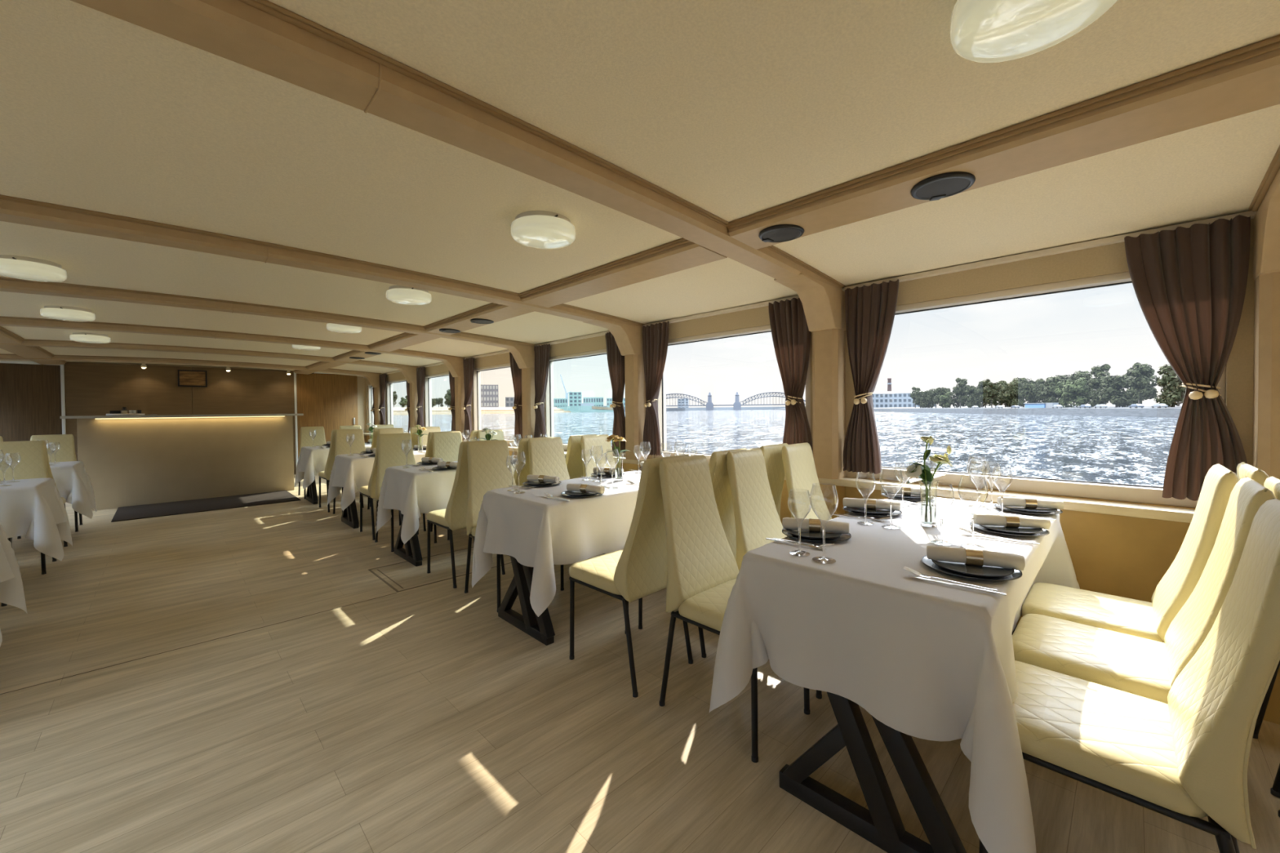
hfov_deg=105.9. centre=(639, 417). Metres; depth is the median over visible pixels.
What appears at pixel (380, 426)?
dining chair
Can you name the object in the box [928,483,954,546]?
wine glass
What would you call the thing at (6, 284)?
ceiling beam
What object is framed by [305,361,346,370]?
ceiling beam
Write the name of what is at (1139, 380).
tree
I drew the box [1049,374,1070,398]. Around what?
tree
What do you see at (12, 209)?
ceiling beam
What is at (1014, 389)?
tree
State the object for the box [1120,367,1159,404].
tree
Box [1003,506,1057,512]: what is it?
plate
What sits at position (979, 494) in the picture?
wine glass
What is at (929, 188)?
grille
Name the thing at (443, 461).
dinner plate
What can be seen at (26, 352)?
ceiling beam
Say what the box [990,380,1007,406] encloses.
tree
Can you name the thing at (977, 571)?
plate
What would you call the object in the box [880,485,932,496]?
rolled napkin
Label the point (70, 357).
ceiling beam
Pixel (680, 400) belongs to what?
tower block
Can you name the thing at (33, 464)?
dining chair
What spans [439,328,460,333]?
ceiling speaker
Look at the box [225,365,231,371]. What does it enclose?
spotlight
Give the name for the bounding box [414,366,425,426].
curtain
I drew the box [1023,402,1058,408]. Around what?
pavilion
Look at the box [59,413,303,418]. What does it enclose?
countertop
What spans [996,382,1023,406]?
tree
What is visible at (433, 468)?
dinner plate
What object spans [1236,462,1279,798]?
dining chair
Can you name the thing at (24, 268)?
ceiling lamp
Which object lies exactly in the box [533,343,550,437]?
curtain
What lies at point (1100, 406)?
parked car
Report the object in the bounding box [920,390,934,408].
tree
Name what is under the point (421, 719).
floor
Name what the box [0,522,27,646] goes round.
tablecloth
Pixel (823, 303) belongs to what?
column
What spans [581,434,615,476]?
dining chair
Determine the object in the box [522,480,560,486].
dinner plate
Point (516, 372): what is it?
curtain
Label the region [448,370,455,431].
curtain
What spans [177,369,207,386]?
framed picture
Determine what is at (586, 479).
wine glass
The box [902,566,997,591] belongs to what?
fork
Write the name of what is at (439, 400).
tree
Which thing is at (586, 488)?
rolled napkin
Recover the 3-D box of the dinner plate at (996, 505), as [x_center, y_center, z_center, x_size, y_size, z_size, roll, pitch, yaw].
[1.806,0.431,2.254,0.250,0.013,0.250,-1,1,-44]
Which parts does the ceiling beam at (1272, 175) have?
beam casing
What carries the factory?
on the shoreline at (1111, 411)
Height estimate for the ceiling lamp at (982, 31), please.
0.095 m
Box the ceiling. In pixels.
[0,0,1279,377]
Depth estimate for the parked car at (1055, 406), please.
207.46 m
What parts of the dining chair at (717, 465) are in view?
leg, leg, backrest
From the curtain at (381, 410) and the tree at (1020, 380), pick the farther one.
the tree at (1020, 380)
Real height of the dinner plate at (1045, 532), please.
0.013 m
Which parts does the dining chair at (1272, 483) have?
backrest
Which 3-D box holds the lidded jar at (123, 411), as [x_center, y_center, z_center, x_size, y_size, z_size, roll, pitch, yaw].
[-7.032,-0.086,6.591,0.060,0.100,0.060,-1,1,-44]
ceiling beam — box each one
[0,194,644,325]
[0,276,535,346]
[0,315,465,359]
[0,325,26,343]
[0,338,417,367]
[0,345,54,358]
[0,353,382,374]
[31,360,67,364]
[71,0,846,288]
[292,369,317,374]
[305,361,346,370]
[331,350,382,362]
[367,332,440,351]
[423,302,534,334]
[518,237,727,307]
[726,34,1279,249]
[1247,145,1279,212]
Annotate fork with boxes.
[543,492,569,500]
[773,537,834,546]
[840,514,890,519]
[878,498,925,503]
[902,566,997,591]
[958,527,1028,542]
[986,508,1045,518]
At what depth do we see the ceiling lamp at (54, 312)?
3.89 m
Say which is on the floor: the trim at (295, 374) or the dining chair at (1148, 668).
the dining chair at (1148, 668)
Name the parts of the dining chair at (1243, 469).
backrest, leg, leg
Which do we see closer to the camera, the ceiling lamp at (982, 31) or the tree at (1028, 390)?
the ceiling lamp at (982, 31)
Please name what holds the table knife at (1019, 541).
on the tablecloth at (926, 660)
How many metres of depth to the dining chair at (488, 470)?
3.38 m
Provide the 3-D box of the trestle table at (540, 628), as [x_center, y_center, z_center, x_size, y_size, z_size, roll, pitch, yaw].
[-0.159,0.828,3.312,1.571,0.742,0.676,-1,1,-44]
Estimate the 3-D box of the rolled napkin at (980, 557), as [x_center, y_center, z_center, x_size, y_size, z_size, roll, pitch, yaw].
[1.004,0.421,1.454,0.242,0.048,0.052,0,1,28]
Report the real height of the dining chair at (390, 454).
1.034 m
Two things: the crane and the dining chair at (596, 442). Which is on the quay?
the crane
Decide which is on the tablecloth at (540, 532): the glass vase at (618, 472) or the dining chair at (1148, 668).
the glass vase at (618, 472)
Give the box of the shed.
[582,397,603,406]
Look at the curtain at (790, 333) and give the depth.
3.35 m
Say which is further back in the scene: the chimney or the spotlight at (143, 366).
the chimney
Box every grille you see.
[440,330,458,333]
[472,320,491,323]
[762,228,799,241]
[915,177,969,198]
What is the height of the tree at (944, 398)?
12.582 m
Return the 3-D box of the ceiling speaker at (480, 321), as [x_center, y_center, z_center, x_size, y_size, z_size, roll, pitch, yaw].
[-1.399,-0.847,4.285,0.200,0.021,0.200,-1,1,-14]
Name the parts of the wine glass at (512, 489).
stem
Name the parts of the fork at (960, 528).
handle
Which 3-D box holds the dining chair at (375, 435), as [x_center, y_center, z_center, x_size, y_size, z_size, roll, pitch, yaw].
[-3.581,0.663,6.666,0.419,1.034,0.543,-1,1,-45]
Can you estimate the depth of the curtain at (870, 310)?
3.00 m
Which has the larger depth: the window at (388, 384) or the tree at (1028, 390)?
the tree at (1028, 390)
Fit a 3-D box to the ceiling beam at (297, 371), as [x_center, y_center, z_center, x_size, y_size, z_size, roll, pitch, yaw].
[-6.608,-0.919,9.556,0.281,0.076,1.090,-1,1,-44]
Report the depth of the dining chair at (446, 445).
5.12 m
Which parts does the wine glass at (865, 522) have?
stem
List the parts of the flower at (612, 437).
stem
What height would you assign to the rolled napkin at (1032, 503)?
0.048 m
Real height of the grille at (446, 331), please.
0.004 m
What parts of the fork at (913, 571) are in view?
handle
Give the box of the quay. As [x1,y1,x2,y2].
[623,408,684,411]
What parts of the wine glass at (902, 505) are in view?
stem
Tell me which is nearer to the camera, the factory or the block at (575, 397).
the factory
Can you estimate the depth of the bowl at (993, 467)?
2.15 m
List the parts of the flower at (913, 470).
stem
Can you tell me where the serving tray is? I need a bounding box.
[106,413,145,415]
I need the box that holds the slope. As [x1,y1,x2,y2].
[393,406,570,415]
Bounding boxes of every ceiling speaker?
[349,356,364,359]
[364,351,381,354]
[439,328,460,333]
[470,318,493,324]
[758,223,804,242]
[910,171,975,200]
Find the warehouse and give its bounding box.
[505,396,514,407]
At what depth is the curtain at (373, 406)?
10.06 m
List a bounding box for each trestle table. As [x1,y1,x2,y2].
[7,537,12,545]
[305,475,318,504]
[341,499,359,528]
[394,510,422,566]
[497,555,555,645]
[779,625,1017,852]
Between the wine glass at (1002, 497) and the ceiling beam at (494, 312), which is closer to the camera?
the wine glass at (1002, 497)
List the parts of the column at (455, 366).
casing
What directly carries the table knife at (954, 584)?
on the tablecloth at (926, 660)
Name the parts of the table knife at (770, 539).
handle, blade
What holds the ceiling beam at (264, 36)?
attached to the ceiling
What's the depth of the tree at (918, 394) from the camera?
383.95 m
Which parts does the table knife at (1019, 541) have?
blade, handle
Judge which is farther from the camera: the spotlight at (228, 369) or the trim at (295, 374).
the trim at (295, 374)
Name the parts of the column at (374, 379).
casing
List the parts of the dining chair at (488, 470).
leg, seat, backrest, leg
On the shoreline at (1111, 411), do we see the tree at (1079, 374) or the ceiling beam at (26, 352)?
the tree at (1079, 374)
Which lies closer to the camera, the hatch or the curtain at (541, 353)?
the hatch
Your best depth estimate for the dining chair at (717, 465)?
2.53 m
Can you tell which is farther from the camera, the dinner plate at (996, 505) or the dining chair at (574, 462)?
the dining chair at (574, 462)
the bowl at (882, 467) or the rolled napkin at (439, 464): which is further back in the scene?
the rolled napkin at (439, 464)
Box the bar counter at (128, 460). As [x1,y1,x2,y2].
[59,413,303,511]
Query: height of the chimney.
37.800 m
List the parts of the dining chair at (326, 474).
leg, seat, leg, backrest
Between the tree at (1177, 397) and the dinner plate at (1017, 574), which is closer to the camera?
the dinner plate at (1017, 574)
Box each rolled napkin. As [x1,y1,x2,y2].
[365,447,376,451]
[413,444,426,448]
[421,457,443,462]
[436,461,457,467]
[509,456,516,461]
[526,474,559,483]
[566,483,604,493]
[592,466,623,474]
[782,517,848,533]
[843,497,900,511]
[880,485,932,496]
[926,545,1025,570]
[973,513,1050,528]
[997,496,1064,509]
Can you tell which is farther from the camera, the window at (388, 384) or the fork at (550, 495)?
the window at (388, 384)
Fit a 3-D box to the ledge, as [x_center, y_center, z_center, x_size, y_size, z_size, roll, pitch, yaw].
[-0.750,0.407,5.280,0.134,0.043,15.380,-1,1,-44]
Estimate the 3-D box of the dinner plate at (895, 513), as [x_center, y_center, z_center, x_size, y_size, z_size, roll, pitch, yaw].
[1.080,0.438,2.252,0.250,0.013,0.250,-1,1,-43]
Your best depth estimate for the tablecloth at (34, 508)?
3.34 m
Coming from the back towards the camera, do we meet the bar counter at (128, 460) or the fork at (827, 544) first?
the bar counter at (128, 460)
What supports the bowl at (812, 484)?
on the wine glass at (824, 557)
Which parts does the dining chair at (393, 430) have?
backrest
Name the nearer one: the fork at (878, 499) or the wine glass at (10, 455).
the fork at (878, 499)
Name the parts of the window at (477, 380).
curtain rail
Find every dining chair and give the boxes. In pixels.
[0,440,57,574]
[0,440,67,546]
[17,434,82,538]
[297,426,329,498]
[318,429,364,512]
[333,429,369,514]
[339,425,361,429]
[359,427,391,506]
[359,432,408,540]
[373,424,394,428]
[374,433,436,551]
[376,427,404,506]
[409,426,418,448]
[417,426,440,445]
[422,431,451,531]
[426,440,505,588]
[430,431,462,540]
[464,440,515,612]
[469,429,494,441]
[477,429,504,440]
[513,436,551,486]
[528,436,605,591]
[565,434,596,479]
[568,454,693,697]
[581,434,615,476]
[638,448,746,657]
[658,454,810,763]
[726,447,822,698]
[760,443,787,519]
[781,442,831,520]
[978,497,1279,852]
[1012,476,1275,852]
[1021,463,1238,643]
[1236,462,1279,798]
[1263,475,1279,817]
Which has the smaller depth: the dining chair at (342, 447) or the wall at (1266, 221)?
the wall at (1266, 221)
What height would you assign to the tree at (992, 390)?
15.608 m
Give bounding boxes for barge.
[556,403,613,412]
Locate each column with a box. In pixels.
[349,373,380,425]
[380,365,417,428]
[422,355,469,441]
[484,341,535,438]
[583,318,647,471]
[773,272,845,519]
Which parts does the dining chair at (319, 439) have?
leg, backrest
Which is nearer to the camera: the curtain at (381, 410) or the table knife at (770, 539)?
the table knife at (770, 539)
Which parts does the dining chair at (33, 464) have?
backrest, leg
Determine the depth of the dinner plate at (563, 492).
2.73 m
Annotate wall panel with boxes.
[64,362,295,474]
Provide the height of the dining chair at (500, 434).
1.034 m
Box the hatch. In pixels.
[368,546,511,591]
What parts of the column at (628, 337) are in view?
casing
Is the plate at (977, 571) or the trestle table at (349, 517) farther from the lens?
the trestle table at (349, 517)
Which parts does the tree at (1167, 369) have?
crown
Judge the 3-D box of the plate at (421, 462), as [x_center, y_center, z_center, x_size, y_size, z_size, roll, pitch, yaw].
[-1.967,0.425,4.530,0.204,0.013,0.204,0,1,28]
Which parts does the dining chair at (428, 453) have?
leg, backrest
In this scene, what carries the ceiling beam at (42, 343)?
attached to the ceiling
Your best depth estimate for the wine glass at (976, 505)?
2.35 m
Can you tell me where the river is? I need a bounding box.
[393,409,1178,486]
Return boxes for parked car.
[1051,404,1062,408]
[1078,404,1091,408]
[1093,404,1107,408]
[1128,404,1144,408]
[1151,404,1168,408]
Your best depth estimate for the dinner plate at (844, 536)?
1.78 m
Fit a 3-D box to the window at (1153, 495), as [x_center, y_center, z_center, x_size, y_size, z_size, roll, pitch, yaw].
[1.970,-0.222,2.617,0.185,1.238,1.674,-1,1,-44]
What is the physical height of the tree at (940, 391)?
15.588 m
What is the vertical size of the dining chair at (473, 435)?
1.034 m
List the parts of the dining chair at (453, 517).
leg, seat, seat frame, leg, backrest, leg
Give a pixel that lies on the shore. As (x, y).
(764, 407)
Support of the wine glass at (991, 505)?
on the tablecloth at (926, 660)
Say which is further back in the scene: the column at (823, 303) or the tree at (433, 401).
the tree at (433, 401)
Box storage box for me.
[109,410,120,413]
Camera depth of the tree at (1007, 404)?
303.40 m
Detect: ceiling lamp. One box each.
[0,254,66,282]
[40,305,95,321]
[69,332,111,343]
[291,344,320,350]
[326,323,361,333]
[386,284,431,305]
[510,210,575,248]
[950,0,1117,62]
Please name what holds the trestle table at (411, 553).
on the floor
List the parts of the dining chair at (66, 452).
backrest, leg, leg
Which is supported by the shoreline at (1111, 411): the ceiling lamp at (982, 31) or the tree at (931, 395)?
the tree at (931, 395)
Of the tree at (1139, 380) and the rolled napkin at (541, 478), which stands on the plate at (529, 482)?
the rolled napkin at (541, 478)
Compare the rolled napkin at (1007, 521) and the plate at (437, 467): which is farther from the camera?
the plate at (437, 467)
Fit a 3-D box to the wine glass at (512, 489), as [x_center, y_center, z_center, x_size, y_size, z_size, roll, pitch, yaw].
[-0.784,0.343,2.973,0.076,0.214,0.076,0,1,30]
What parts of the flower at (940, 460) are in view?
stem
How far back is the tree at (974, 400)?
298.77 m
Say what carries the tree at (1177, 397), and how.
on the shoreline at (1111, 411)
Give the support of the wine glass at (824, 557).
on the tablecloth at (926, 660)
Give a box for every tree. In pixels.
[392,391,397,407]
[398,397,407,407]
[431,398,435,407]
[435,397,443,407]
[444,389,451,402]
[444,393,448,407]
[909,386,920,408]
[914,391,924,408]
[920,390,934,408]
[924,388,942,408]
[933,386,951,408]
[939,391,952,408]
[948,391,967,408]
[952,377,970,408]
[964,386,982,408]
[976,378,990,408]
[977,387,991,407]
[982,382,999,408]
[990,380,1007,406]
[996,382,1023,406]
[997,383,1014,407]
[1003,381,1025,406]
[1009,377,1031,407]
[1016,382,1042,406]
[1025,378,1045,403]
[1034,382,1058,401]
[1040,376,1074,404]
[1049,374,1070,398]
[1053,379,1079,407]
[1062,377,1092,407]
[1068,370,1092,404]
[1086,364,1111,395]
[1088,375,1115,407]
[1099,374,1133,407]
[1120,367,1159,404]
[1127,362,1156,404]
[1153,373,1179,407]
[1156,364,1179,405]
[1164,374,1186,405]
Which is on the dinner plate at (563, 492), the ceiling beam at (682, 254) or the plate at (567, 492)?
the plate at (567, 492)
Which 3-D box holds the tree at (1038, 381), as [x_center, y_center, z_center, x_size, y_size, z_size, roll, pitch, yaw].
[228.342,-13.742,277.007,12.492,17.014,12.013,-1,1,-12]
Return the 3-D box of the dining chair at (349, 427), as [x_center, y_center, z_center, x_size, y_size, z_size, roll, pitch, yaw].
[-4.530,0.656,7.683,0.419,1.034,0.543,-1,1,-44]
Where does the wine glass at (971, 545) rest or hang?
on the tablecloth at (926, 660)
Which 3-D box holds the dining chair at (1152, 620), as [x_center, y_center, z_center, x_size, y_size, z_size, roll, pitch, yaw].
[1.809,0.686,1.830,0.543,1.034,0.419,0,1,45]
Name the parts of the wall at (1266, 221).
casing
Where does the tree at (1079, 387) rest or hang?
on the shoreline at (1111, 411)
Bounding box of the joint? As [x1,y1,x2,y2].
[0,592,396,694]
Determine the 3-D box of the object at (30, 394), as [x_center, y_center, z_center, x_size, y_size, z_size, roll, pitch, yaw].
[-9.656,0.203,7.284,1.227,2.034,0.074,-1,1,-44]
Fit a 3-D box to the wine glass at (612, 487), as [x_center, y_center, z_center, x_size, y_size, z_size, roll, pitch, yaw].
[-0.172,0.321,3.020,0.086,0.244,0.086,-1,1,-23]
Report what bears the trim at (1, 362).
attached to the wall at (361, 380)
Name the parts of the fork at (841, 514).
handle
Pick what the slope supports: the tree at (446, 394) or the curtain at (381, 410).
the tree at (446, 394)
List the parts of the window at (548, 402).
curtain rail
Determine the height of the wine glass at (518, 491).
0.244 m
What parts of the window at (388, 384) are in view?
curtain rail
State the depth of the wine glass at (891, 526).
1.97 m
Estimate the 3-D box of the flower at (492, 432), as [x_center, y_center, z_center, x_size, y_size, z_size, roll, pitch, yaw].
[-1.417,0.273,4.676,0.089,0.284,0.082,-1,1,-44]
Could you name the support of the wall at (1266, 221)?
on the floor
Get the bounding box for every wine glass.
[0,454,12,486]
[4,453,21,482]
[401,440,412,468]
[506,455,518,491]
[511,453,525,493]
[580,449,591,480]
[590,447,603,481]
[595,453,607,487]
[605,448,619,488]
[633,445,643,473]
[787,490,811,556]
[809,484,838,561]
[855,472,875,525]
[879,466,903,529]
[893,462,910,507]
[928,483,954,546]
[958,476,987,550]
[966,457,988,508]
[968,461,991,515]
[982,462,1001,507]
[991,466,1013,514]
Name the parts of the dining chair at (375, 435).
backrest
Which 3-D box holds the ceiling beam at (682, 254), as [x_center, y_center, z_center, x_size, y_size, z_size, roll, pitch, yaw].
[-0.216,-0.878,3.050,0.281,0.076,1.662,-1,1,-44]
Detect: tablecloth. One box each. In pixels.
[0,477,72,560]
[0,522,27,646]
[48,461,97,519]
[294,443,371,489]
[327,449,426,511]
[376,458,565,544]
[471,469,641,617]
[709,497,1079,852]
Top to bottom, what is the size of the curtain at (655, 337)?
1.173 m
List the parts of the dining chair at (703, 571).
leg, seat frame, backrest, seat, leg, leg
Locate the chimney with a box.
[887,377,891,391]
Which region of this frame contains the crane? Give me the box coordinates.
[560,374,568,406]
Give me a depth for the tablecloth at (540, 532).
2.73 m
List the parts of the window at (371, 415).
frame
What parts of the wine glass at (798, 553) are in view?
stem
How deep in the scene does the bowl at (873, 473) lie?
2.03 m
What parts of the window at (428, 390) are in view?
curtain rail, frame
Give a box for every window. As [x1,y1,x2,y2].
[363,377,373,433]
[382,370,408,433]
[417,362,448,426]
[464,350,518,446]
[533,330,626,456]
[643,295,810,463]
[841,210,1257,507]
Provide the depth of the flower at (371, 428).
7.35 m
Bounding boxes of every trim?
[0,360,60,365]
[60,364,66,434]
[293,371,297,471]
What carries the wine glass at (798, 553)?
on the tablecloth at (926, 660)
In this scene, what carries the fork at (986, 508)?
on the tablecloth at (926, 660)
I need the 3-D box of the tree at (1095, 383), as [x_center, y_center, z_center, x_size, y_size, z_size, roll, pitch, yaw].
[195.884,-10.574,203.650,10.444,13.896,10.861,0,1,25]
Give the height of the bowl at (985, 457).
0.144 m
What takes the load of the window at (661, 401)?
in the wall at (1116, 555)
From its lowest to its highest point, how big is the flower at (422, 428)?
0.284 m
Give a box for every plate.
[416,461,444,464]
[417,461,437,463]
[431,466,456,470]
[434,466,456,469]
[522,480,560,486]
[524,480,554,484]
[560,490,604,497]
[564,490,597,495]
[591,473,624,477]
[592,472,614,475]
[782,528,851,542]
[786,528,842,538]
[842,506,902,516]
[846,506,894,514]
[880,493,933,501]
[884,493,925,498]
[921,555,1022,581]
[931,559,1014,577]
[969,521,1049,537]
[977,524,1043,533]
[994,503,1062,515]
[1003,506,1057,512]
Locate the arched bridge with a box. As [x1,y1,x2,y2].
[603,391,805,410]
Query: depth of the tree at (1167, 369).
197.09 m
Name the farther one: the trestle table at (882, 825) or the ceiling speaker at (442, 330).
the ceiling speaker at (442, 330)
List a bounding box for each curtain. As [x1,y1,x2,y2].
[370,386,374,424]
[377,373,386,424]
[404,381,410,432]
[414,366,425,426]
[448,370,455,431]
[462,356,474,439]
[509,351,522,444]
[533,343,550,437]
[605,332,625,453]
[642,320,669,455]
[768,297,813,453]
[843,279,898,474]
[1124,214,1250,501]
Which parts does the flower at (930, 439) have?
stem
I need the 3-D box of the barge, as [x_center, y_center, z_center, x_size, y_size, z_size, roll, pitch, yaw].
[-97.176,-17.410,894.276,112.000,16.400,20.600,-1,1,-7]
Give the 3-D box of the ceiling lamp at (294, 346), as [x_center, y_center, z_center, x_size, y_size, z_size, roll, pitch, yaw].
[-4.131,-0.884,5.987,0.296,0.095,0.297,-1,1,-44]
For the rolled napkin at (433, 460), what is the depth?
4.52 m
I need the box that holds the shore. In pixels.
[684,406,805,410]
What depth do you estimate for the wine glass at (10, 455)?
3.38 m
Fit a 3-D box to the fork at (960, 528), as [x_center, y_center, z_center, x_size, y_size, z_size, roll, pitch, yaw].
[1.316,0.438,1.797,0.221,0.018,0.026,0,1,44]
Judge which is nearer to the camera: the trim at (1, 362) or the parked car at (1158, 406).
the trim at (1, 362)
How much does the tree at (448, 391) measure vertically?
31.411 m
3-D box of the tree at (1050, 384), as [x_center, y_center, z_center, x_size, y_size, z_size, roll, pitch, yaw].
[200.122,-11.790,231.171,14.113,15.406,13.102,-1,1,-20]
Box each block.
[480,384,498,407]
[568,391,582,405]
[677,398,688,408]
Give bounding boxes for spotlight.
[140,362,146,368]
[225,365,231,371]
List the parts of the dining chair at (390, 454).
leg, leg, backrest, leg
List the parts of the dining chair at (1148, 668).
seat, backrest, leg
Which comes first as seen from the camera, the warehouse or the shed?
the warehouse
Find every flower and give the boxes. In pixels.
[366,422,373,433]
[413,424,422,444]
[419,426,426,444]
[481,427,496,439]
[488,431,496,439]
[604,434,628,468]
[613,436,630,468]
[903,435,937,505]
[905,462,928,505]
[920,445,952,505]
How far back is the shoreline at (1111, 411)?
204.19 m
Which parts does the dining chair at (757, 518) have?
backrest, leg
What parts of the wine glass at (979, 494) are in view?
stem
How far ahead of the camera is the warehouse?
873.64 m
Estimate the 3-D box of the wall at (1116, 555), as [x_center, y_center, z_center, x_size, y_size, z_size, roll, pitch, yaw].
[-0.715,0.121,5.397,0.140,2.100,15.500,-1,1,-44]
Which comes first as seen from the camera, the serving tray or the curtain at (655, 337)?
the curtain at (655, 337)
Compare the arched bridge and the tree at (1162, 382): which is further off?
the arched bridge
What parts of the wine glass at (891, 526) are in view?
stem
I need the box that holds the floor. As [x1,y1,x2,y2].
[0,472,1279,852]
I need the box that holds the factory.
[872,390,935,408]
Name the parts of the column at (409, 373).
casing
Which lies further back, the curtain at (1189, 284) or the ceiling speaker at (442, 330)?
the ceiling speaker at (442, 330)
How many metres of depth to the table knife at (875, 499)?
2.48 m
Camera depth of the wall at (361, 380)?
10.71 m
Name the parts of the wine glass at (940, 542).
stem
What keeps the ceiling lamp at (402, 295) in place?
attached to the ceiling
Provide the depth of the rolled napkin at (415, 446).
6.22 m
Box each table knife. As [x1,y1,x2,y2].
[543,496,569,501]
[765,537,826,549]
[832,514,886,521]
[875,498,922,504]
[908,575,1006,595]
[963,533,1039,545]
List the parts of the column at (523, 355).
casing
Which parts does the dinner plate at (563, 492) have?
plate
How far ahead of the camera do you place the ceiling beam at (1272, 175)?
1.74 m
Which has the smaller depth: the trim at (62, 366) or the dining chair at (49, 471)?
the dining chair at (49, 471)
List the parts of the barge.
panel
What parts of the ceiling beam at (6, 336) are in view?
beam casing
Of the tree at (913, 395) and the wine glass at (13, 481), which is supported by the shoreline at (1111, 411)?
the tree at (913, 395)
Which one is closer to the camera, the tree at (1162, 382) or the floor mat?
the floor mat
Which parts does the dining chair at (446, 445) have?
backrest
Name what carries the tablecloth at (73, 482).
on the trestle table
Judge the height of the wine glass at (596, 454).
0.214 m
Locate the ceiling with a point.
(735, 109)
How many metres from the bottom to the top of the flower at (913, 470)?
0.246 m
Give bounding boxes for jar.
[120,407,127,413]
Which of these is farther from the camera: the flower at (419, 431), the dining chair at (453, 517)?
the flower at (419, 431)
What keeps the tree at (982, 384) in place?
on the shoreline at (1111, 411)
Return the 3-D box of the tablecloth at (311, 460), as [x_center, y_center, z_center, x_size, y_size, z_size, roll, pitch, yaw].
[-4.107,0.706,7.311,1.805,0.580,0.868,-1,1,-44]
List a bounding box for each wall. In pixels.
[67,361,366,442]
[364,218,1254,625]
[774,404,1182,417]
[1252,176,1279,724]
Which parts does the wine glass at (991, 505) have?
stem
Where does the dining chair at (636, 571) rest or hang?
on the floor
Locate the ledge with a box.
[363,432,1195,523]
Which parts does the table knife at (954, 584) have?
blade, handle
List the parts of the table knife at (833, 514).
handle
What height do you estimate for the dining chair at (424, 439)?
1.034 m
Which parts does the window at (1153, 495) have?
curtain rail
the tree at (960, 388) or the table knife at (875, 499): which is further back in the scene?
the tree at (960, 388)
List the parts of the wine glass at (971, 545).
stem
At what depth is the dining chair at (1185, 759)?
1.04 m
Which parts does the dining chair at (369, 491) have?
leg, seat, leg, backrest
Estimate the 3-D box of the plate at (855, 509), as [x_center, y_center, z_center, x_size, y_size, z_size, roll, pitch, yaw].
[1.072,0.431,2.251,0.204,0.013,0.204,0,1,30]
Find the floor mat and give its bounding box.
[111,490,301,522]
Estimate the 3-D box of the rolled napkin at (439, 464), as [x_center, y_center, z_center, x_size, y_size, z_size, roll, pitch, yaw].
[-1.628,0.405,4.133,0.242,0.048,0.052,0,1,21]
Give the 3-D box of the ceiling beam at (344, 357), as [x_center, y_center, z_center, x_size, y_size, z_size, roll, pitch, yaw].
[-4.104,-0.903,7.008,0.281,0.076,1.665,-1,1,-44]
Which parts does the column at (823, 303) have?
casing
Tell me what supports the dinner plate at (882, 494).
on the tablecloth at (926, 660)
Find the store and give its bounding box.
[553,398,567,407]
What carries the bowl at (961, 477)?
on the wine glass at (971, 545)
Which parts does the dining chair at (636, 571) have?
leg, seat, seat frame, leg, backrest, leg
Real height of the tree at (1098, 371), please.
20.391 m
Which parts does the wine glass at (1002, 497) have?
stem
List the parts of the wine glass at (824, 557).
stem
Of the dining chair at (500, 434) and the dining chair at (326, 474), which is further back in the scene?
the dining chair at (326, 474)
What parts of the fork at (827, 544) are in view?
handle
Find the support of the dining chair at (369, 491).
on the floor
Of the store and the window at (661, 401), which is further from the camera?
the store
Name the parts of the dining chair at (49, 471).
backrest, seat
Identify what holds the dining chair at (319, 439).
on the floor
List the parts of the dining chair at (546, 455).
backrest, leg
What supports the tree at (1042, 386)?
on the shoreline at (1111, 411)
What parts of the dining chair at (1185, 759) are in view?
leg, seat, seat frame, backrest, leg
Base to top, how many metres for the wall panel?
2.100 m
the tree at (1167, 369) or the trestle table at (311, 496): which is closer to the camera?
the trestle table at (311, 496)
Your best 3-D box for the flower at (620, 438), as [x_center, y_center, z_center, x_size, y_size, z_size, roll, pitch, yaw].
[-0.135,0.279,3.349,0.110,0.287,0.096,-1,1,-44]
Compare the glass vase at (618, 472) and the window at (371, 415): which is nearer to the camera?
the glass vase at (618, 472)
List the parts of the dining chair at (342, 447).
leg, backrest, leg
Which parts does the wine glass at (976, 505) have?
stem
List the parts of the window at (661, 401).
curtain rail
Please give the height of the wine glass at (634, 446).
0.214 m
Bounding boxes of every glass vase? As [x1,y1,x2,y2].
[417,435,423,451]
[613,453,623,480]
[919,480,938,527]
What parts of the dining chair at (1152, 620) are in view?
seat, backrest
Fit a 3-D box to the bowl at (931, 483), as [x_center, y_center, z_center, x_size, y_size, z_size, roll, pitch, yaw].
[1.079,0.301,1.728,0.076,0.127,0.076,-1,1,-18]
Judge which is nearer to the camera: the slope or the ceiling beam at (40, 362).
the ceiling beam at (40, 362)
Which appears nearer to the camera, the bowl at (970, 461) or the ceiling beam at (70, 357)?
the bowl at (970, 461)
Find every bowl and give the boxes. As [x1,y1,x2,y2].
[787,490,811,525]
[809,484,838,524]
[855,472,875,497]
[879,466,903,502]
[928,483,954,514]
[958,476,987,515]
[966,457,988,483]
[968,461,991,491]
[991,466,1013,493]
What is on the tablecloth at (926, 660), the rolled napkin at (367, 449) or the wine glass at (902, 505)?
the wine glass at (902, 505)
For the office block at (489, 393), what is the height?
40.000 m
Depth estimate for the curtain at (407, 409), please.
8.62 m

